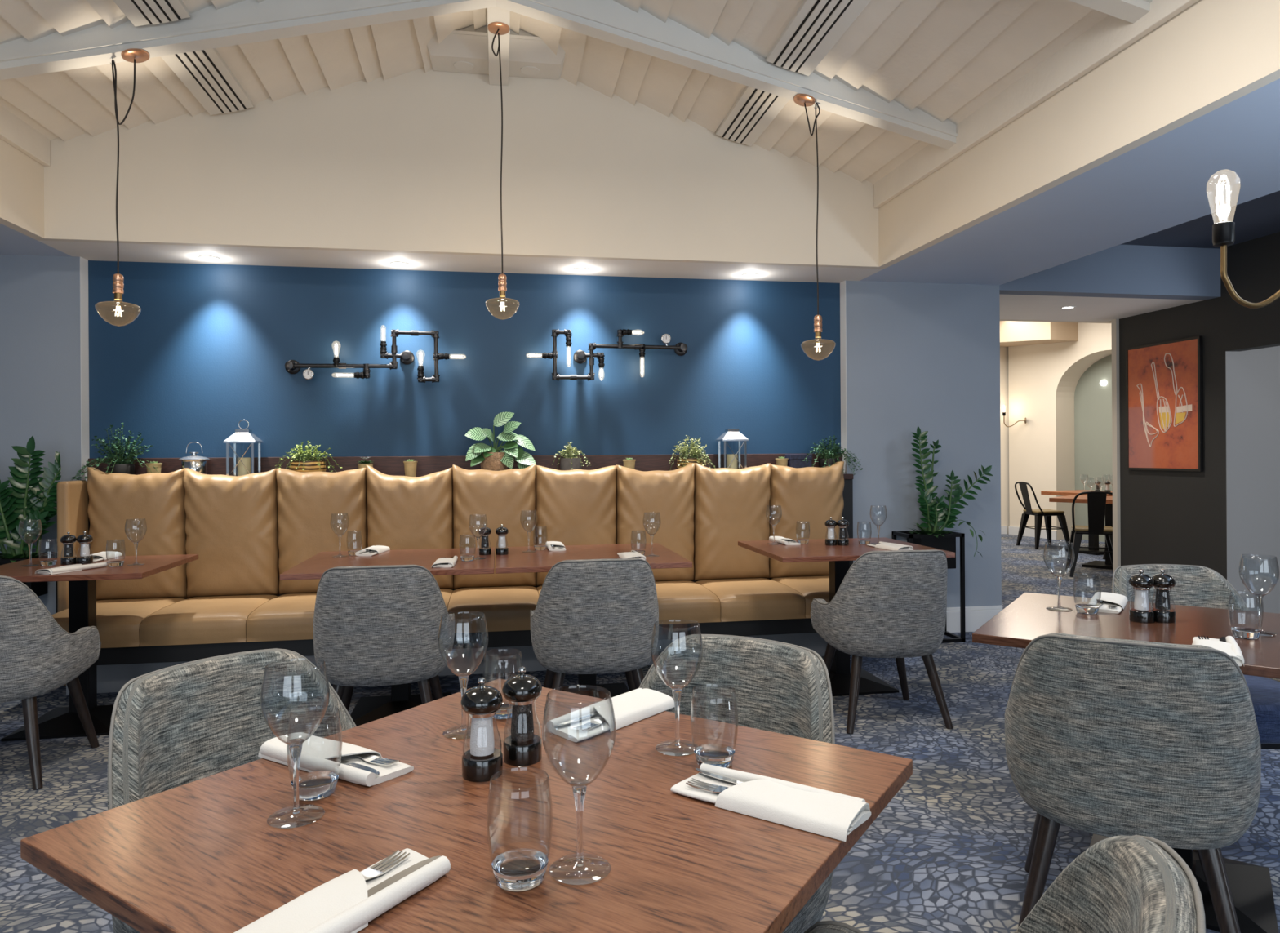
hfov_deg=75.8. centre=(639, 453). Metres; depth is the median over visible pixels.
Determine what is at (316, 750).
napkin
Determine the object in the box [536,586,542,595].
seat cushion
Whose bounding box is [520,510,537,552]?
wine glass
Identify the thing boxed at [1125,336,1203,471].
framed artwork
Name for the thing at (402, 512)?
cushion
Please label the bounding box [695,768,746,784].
knife
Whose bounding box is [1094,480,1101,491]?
pepper mill
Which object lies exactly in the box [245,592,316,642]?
seat cushion
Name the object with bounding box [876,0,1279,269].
wall
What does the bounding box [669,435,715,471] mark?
trailing plant
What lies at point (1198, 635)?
fork
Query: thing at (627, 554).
napkin
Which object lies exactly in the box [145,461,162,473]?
potted succulent
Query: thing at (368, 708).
dining table
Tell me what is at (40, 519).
bowl
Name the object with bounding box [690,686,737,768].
tumbler
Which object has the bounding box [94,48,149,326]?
pendant lamp
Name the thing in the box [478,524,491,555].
pepper mill
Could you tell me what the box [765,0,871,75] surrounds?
ceiling vent
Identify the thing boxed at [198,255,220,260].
recessed light
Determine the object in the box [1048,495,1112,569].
dining table
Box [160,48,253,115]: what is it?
ceiling vent
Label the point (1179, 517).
wall
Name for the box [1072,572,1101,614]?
tumbler
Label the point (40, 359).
wall
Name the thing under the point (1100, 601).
knife
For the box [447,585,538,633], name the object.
seat cushion
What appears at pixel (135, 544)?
wine glass
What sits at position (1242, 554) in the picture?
bowl
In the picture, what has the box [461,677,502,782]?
salt mill
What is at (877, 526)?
wine glass
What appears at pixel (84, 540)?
salt mill
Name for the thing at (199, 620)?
seat cushion
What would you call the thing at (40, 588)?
plant stand
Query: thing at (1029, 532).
baseboard
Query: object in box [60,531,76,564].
pepper mill
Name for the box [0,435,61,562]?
plant
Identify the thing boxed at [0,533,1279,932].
floor
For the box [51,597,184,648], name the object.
seat cushion
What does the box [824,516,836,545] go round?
salt mill
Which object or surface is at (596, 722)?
fork
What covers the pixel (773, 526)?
wine glass
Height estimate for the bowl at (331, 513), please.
0.114 m
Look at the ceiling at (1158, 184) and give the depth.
4.59 m
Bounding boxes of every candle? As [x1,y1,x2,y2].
[237,457,250,475]
[726,453,737,469]
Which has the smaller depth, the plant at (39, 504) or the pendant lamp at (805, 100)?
the pendant lamp at (805, 100)
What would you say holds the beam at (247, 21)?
attached to the ceiling at (944, 60)
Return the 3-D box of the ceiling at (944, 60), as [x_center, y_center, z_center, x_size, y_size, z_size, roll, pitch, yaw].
[-0.084,-1.983,0.444,5.200,0.735,8.900,0,0,-10]
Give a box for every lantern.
[178,441,209,474]
[223,419,263,475]
[715,428,748,469]
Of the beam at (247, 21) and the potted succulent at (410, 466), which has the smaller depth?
the beam at (247, 21)
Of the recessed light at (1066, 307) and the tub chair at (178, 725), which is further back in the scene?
the recessed light at (1066, 307)
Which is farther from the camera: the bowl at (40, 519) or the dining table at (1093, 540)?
the dining table at (1093, 540)
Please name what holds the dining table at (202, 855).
on the floor
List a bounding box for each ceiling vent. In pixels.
[112,0,190,26]
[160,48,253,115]
[715,85,789,146]
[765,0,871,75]
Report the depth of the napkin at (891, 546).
4.36 m
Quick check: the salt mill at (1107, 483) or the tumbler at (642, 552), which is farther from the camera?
the salt mill at (1107, 483)
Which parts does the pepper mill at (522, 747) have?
knob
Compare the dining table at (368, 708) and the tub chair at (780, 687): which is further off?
the dining table at (368, 708)
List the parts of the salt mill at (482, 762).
knob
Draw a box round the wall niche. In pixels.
[1074,354,1112,542]
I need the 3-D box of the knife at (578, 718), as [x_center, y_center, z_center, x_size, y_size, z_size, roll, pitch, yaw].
[-0.079,0.504,1.603,0.019,0.006,0.239,0,0,42]
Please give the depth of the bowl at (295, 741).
1.17 m
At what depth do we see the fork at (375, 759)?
1.36 m
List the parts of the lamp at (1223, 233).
bulb, arm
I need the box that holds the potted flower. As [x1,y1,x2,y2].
[355,457,374,468]
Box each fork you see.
[352,753,399,765]
[360,849,410,879]
[573,717,604,730]
[685,777,728,792]
[1108,602,1116,608]
[1198,635,1208,639]
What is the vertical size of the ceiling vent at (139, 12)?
0.119 m
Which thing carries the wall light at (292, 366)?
attached to the wall at (207, 349)
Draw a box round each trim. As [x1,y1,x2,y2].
[0,105,50,166]
[80,257,89,481]
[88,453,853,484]
[88,479,853,599]
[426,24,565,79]
[840,280,847,473]
[873,0,1199,208]
[1111,319,1120,574]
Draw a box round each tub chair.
[0,575,101,790]
[106,648,356,932]
[313,564,454,711]
[529,557,658,691]
[638,634,835,932]
[804,835,1205,932]
[810,549,953,733]
[1004,632,1261,932]
[1111,564,1279,851]
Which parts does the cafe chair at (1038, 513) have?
leg, leg, seat, leg, leg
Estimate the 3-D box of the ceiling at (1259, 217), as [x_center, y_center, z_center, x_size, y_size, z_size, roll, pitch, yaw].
[4.749,-1.571,1.546,2.896,0.083,9.640,0,0,-10]
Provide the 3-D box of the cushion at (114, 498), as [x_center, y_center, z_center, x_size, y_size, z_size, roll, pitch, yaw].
[-2.884,0.459,4.697,0.502,0.765,0.132,0,0,-10]
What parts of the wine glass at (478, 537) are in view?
stem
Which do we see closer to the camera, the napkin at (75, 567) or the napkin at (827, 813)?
the napkin at (827, 813)
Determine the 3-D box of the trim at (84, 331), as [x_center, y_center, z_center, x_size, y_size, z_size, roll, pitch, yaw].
[-3.285,0.068,4.867,0.003,2.443,0.093,0,0,-10]
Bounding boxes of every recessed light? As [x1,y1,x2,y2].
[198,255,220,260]
[390,262,408,266]
[573,267,591,271]
[742,272,759,277]
[1059,306,1075,309]
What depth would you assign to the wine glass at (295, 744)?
1.17 m
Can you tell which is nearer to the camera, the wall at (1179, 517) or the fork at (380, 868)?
the fork at (380, 868)
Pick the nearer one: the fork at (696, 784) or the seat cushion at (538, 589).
the fork at (696, 784)
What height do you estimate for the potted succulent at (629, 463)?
0.120 m
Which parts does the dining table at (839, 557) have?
plate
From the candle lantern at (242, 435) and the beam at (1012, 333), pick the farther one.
the beam at (1012, 333)
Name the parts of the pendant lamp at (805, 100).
cord, bulb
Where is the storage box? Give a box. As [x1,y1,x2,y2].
[785,453,812,467]
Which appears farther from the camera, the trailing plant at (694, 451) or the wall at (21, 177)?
the trailing plant at (694, 451)
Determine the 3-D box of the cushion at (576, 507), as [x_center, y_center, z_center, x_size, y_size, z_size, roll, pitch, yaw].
[-0.392,0.449,5.125,0.502,0.753,0.132,0,0,-10]
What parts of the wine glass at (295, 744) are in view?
stem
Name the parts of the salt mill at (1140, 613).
knob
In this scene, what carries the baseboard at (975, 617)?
attached to the wall at (926, 356)
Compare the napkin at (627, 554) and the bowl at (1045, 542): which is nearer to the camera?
the bowl at (1045, 542)
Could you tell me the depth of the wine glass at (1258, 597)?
2.31 m
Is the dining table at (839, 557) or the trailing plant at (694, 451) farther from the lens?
the trailing plant at (694, 451)
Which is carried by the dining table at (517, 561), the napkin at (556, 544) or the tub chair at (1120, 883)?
the napkin at (556, 544)
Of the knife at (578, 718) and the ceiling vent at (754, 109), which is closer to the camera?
the knife at (578, 718)
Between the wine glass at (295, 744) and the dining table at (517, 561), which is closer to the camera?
the wine glass at (295, 744)
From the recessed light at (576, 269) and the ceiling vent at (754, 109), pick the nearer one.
the ceiling vent at (754, 109)
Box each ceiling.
[0,0,1108,184]
[0,78,1279,321]
[1120,191,1279,248]
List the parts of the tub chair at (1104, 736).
leg, leg, leg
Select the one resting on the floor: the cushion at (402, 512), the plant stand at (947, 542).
the plant stand at (947, 542)
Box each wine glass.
[17,519,42,566]
[124,518,146,565]
[260,658,329,828]
[330,513,349,557]
[437,613,488,739]
[468,514,487,559]
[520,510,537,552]
[542,690,616,884]
[642,514,661,556]
[650,621,702,755]
[765,505,782,544]
[870,507,887,543]
[1043,542,1075,611]
[1238,554,1279,635]
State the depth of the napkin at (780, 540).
4.68 m
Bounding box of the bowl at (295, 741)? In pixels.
[260,658,329,744]
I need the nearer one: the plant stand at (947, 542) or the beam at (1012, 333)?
the plant stand at (947, 542)
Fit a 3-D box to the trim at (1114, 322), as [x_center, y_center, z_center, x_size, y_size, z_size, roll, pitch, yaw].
[4.174,0.037,7.166,0.080,2.408,0.055,0,0,-10]
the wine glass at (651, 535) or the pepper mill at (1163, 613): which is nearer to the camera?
the pepper mill at (1163, 613)
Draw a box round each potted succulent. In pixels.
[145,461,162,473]
[403,459,417,476]
[622,457,635,469]
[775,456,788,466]
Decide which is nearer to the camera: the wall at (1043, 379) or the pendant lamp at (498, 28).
the pendant lamp at (498, 28)
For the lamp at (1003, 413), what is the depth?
12.29 m
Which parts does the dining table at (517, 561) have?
plate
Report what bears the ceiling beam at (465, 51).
attached to the wall at (408, 162)
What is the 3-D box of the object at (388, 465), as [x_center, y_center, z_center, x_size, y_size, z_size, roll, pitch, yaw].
[-0.928,0.102,5.210,4.750,0.174,0.213,0,0,-10]
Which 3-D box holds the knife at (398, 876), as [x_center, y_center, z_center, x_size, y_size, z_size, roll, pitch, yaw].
[-0.318,0.506,0.928,0.020,0.006,0.239,0,0,34]
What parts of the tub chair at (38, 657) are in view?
leg, leg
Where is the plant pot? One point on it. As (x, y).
(494, 461)
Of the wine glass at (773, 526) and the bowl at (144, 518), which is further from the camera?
the wine glass at (773, 526)
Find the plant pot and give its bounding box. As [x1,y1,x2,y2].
[480,452,506,471]
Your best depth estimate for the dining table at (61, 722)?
3.89 m
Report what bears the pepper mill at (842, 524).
on the dining table at (839, 557)
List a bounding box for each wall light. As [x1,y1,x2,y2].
[284,328,465,382]
[529,328,687,381]
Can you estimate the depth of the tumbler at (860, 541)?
4.60 m
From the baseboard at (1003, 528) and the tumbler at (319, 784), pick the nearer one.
the tumbler at (319, 784)
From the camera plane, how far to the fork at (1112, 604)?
2.67 m
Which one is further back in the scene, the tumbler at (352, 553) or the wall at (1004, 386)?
the wall at (1004, 386)
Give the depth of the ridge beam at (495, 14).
4.40 m
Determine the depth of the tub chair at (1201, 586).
3.05 m
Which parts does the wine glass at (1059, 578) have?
stem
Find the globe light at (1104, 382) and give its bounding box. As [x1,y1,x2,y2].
[1099,379,1106,386]
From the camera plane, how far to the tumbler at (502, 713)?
1.61 m
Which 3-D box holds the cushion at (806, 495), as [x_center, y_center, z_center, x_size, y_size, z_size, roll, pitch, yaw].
[1.103,0.435,5.380,0.502,0.762,0.134,0,0,-10]
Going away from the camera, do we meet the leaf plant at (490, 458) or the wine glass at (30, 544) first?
the wine glass at (30, 544)
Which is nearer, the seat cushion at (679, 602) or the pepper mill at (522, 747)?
the pepper mill at (522, 747)
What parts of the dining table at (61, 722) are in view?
plate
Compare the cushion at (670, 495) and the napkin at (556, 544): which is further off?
the cushion at (670, 495)
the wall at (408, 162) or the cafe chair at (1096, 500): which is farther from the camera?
the cafe chair at (1096, 500)
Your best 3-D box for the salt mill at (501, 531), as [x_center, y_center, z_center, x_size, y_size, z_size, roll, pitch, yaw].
[-0.715,0.445,4.255,0.067,0.156,0.067,0,0,-10]
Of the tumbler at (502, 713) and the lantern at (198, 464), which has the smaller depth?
the tumbler at (502, 713)
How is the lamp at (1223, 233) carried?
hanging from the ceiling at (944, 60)
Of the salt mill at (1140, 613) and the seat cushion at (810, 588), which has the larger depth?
the seat cushion at (810, 588)
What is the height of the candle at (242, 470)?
0.116 m
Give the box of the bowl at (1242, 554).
[1238,554,1279,595]
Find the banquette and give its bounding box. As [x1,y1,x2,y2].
[51,461,844,694]
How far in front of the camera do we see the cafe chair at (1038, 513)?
10.73 m
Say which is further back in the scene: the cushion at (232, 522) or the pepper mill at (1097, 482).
the pepper mill at (1097, 482)
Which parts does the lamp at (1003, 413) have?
arm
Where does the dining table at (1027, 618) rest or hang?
on the floor
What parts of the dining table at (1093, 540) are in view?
plate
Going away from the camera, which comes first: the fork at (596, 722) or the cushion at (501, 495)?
the fork at (596, 722)
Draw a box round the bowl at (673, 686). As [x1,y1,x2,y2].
[650,621,702,688]
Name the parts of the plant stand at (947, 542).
hanging rail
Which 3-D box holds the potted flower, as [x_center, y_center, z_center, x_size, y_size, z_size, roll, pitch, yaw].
[-1.688,0.090,5.053,0.113,0.136,0.115,0,0,17]
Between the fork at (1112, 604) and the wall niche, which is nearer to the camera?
the fork at (1112, 604)
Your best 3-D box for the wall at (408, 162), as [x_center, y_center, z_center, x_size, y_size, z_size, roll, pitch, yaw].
[-0.848,-1.768,4.843,4.787,1.197,0.051,0,0,-10]
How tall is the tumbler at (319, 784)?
0.125 m
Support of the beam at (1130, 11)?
attached to the ceiling at (944, 60)
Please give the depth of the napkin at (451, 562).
3.81 m
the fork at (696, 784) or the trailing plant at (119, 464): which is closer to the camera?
the fork at (696, 784)
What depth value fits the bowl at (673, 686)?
1.43 m
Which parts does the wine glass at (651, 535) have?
stem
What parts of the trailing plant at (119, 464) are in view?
pot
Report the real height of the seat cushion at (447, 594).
0.157 m
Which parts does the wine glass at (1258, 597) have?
stem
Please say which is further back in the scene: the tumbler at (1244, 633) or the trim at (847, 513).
the trim at (847, 513)
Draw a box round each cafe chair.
[1014,481,1070,549]
[1065,491,1112,577]
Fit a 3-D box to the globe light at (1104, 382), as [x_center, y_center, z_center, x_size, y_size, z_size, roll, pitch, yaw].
[6.412,-0.974,11.358,0.100,0.090,0.100,0,0,-10]
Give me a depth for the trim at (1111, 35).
3.64 m
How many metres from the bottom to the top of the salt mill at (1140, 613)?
0.156 m
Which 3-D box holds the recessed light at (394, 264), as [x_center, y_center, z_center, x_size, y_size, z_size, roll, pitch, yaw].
[-1.477,-1.163,5.049,0.114,0.004,0.114,0,0,-10]
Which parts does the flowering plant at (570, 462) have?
pot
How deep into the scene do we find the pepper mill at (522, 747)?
1.38 m
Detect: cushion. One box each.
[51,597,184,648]
[86,466,186,600]
[139,594,278,646]
[182,467,279,597]
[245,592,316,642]
[275,467,367,594]
[365,465,453,588]
[440,588,453,608]
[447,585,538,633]
[452,463,536,588]
[535,465,616,586]
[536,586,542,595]
[615,462,694,581]
[654,580,720,624]
[693,462,770,580]
[694,577,805,622]
[768,461,844,577]
[770,575,829,617]
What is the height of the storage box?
0.135 m
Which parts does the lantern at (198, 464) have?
lid, handle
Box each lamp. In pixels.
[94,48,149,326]
[484,22,519,319]
[793,93,835,360]
[1002,408,1026,426]
[1206,169,1279,308]
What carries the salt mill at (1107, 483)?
on the dining table at (1093, 540)
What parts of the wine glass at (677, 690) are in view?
stem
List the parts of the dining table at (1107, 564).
plate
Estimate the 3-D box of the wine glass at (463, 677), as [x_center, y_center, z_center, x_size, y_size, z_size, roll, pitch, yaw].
[-0.329,0.410,1.531,0.092,0.219,0.092,0,0,-10]
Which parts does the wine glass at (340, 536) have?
stem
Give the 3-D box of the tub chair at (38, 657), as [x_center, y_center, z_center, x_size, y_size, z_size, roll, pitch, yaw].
[-2.573,0.871,3.294,0.573,0.837,0.618,0,0,-10]
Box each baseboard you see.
[946,605,1003,632]
[1000,525,1007,534]
[1008,525,1056,539]
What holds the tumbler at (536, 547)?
on the dining table at (517, 561)
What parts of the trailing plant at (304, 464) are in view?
pot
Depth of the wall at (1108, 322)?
7.24 m
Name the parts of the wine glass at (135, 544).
stem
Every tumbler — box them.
[38,539,58,565]
[106,540,125,567]
[286,706,342,800]
[346,531,362,555]
[458,534,475,561]
[482,649,522,719]
[486,769,552,891]
[533,526,547,550]
[631,530,646,555]
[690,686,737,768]
[795,523,809,543]
[857,521,871,544]
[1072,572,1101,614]
[1227,591,1263,639]
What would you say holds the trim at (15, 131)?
attached to the wall at (21, 177)
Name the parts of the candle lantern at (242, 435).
post, post, post, post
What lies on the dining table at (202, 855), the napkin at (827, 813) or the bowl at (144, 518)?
the napkin at (827, 813)
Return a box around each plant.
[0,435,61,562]
[70,422,157,480]
[275,440,342,472]
[464,412,536,471]
[551,441,590,470]
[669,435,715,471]
[803,435,862,475]
[909,426,993,557]
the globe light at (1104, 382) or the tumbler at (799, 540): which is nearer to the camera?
the tumbler at (799, 540)
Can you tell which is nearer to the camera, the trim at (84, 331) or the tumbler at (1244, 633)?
the tumbler at (1244, 633)
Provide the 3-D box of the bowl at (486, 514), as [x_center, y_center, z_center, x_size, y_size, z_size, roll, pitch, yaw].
[-0.803,0.361,4.077,0.092,0.114,0.092,0,0,-10]
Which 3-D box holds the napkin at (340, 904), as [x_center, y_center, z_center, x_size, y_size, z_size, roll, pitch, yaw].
[-0.342,0.508,0.924,0.100,0.024,0.281,0,0,32]
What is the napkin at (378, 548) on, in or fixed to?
on the dining table at (368, 708)
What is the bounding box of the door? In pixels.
[1225,346,1279,613]
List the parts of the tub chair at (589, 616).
leg, leg, leg, leg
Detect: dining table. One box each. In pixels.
[0,554,198,741]
[20,678,912,932]
[280,547,494,726]
[495,542,692,699]
[737,537,955,696]
[972,592,1279,932]
[1040,489,1112,555]
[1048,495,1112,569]
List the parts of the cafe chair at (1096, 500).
leg, leg, seat, leg, leg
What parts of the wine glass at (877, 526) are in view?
stem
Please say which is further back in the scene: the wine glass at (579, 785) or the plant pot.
the plant pot
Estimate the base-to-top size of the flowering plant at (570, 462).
0.224 m
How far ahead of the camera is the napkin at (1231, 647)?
2.08 m
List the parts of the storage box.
lid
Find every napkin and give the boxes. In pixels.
[35,562,106,574]
[89,551,122,562]
[233,848,450,932]
[257,732,413,786]
[355,545,390,555]
[431,555,457,567]
[545,541,565,551]
[546,688,674,742]
[617,550,645,559]
[670,763,871,841]
[768,536,800,545]
[866,541,913,550]
[1088,591,1128,613]
[1191,635,1244,666]
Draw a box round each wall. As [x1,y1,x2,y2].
[0,138,48,240]
[0,254,80,614]
[44,67,879,268]
[88,260,840,458]
[845,244,1220,607]
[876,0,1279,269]
[1000,319,1111,323]
[1000,346,1009,533]
[1008,322,1111,539]
[1119,276,1226,579]
[1224,231,1279,351]
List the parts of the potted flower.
pot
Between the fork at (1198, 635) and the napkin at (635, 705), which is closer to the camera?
the napkin at (635, 705)
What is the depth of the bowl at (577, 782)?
1.02 m
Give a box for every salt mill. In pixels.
[76,531,93,564]
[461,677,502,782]
[495,524,508,555]
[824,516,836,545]
[1104,480,1111,492]
[1128,569,1154,623]
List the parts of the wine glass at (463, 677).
stem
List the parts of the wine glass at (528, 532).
stem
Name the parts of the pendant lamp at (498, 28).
cord, bulb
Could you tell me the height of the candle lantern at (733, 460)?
0.306 m
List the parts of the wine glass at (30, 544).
stem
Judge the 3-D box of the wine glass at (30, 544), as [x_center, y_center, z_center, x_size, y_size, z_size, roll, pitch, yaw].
[-2.911,0.427,3.924,0.092,0.219,0.092,0,0,-10]
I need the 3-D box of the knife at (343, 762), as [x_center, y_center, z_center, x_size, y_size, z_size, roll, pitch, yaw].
[-0.509,0.507,1.357,0.239,0.006,0.020,0,0,33]
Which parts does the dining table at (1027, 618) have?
plate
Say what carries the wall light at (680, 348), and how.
attached to the wall at (207, 349)
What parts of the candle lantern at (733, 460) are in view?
post, post, post, post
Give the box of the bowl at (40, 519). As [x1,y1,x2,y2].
[17,519,42,543]
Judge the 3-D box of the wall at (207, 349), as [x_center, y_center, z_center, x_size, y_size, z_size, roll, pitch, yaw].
[-0.957,0.053,5.376,4.760,2.443,0.120,0,0,-10]
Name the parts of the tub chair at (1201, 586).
seat, seat frame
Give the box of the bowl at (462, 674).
[437,613,488,676]
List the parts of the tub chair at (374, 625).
leg, leg, leg, leg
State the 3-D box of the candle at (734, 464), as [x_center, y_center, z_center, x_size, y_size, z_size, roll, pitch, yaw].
[0.612,0.063,5.457,0.072,0.116,0.072,0,0,-10]
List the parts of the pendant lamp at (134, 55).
bulb, cord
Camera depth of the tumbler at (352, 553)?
4.24 m
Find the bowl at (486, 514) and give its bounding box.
[468,514,487,537]
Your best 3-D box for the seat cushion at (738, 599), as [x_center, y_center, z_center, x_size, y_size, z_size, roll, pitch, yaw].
[0.656,0.878,5.016,0.503,0.157,0.652,0,0,-10]
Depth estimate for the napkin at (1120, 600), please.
2.72 m
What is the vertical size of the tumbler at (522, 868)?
0.125 m
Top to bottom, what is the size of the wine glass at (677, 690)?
0.219 m
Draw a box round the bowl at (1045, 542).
[1043,542,1075,577]
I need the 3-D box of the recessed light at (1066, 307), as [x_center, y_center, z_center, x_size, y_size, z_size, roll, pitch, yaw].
[3.406,-1.159,6.541,0.114,0.004,0.114,0,0,-10]
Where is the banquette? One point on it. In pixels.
(245, 531)
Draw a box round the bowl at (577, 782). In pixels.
[542,690,616,786]
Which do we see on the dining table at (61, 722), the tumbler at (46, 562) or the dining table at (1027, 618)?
the tumbler at (46, 562)
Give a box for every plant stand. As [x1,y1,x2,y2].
[0,551,57,613]
[892,529,965,643]
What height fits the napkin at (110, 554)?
0.024 m
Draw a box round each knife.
[327,757,379,774]
[367,855,441,897]
[552,711,598,726]
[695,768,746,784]
[1095,600,1103,606]
[1219,636,1226,642]
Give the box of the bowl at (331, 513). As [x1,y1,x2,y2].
[330,513,349,535]
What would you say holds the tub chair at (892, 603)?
on the floor
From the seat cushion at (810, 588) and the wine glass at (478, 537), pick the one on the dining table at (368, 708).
the wine glass at (478, 537)
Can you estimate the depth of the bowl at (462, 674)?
1.53 m
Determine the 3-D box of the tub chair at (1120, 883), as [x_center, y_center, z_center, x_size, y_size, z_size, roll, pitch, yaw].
[0.277,0.853,0.941,0.618,0.837,0.573,0,0,32]
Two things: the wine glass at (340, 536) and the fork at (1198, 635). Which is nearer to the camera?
the fork at (1198, 635)
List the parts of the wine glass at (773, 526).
stem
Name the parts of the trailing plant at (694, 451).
pot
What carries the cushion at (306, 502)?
on the banquette
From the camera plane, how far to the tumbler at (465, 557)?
3.99 m
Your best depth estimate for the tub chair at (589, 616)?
3.45 m
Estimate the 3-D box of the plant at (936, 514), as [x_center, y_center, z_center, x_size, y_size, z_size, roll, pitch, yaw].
[2.100,0.255,5.570,0.579,0.882,0.319,0,0,-10]
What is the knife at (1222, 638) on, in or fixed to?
in the napkin at (1231, 647)
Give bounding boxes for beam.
[0,0,957,149]
[487,6,510,85]
[1000,320,1078,346]
[1068,0,1152,23]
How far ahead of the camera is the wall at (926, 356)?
5.76 m
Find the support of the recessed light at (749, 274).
in the ceiling at (1158, 184)
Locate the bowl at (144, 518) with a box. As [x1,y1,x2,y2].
[124,518,146,542]
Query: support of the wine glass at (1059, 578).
on the dining table at (1027, 618)
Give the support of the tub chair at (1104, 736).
on the floor
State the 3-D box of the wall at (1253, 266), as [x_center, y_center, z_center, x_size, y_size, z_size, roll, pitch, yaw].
[5.197,-0.149,1.487,0.120,2.767,9.374,0,0,-10]
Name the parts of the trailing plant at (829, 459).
pot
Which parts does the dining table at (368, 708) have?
plate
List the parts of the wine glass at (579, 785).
stem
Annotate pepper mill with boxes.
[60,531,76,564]
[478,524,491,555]
[502,666,542,766]
[836,516,848,545]
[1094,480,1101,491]
[1150,569,1175,622]
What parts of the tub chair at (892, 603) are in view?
leg, leg, leg, leg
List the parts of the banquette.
panel, panel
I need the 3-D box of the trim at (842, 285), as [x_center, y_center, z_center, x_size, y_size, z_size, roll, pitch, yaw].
[1.408,0.037,5.672,0.003,2.443,0.093,0,0,-10]
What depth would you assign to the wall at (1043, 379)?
11.84 m
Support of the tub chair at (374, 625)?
on the floor
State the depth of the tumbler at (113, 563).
3.87 m
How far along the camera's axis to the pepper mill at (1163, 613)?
2.47 m

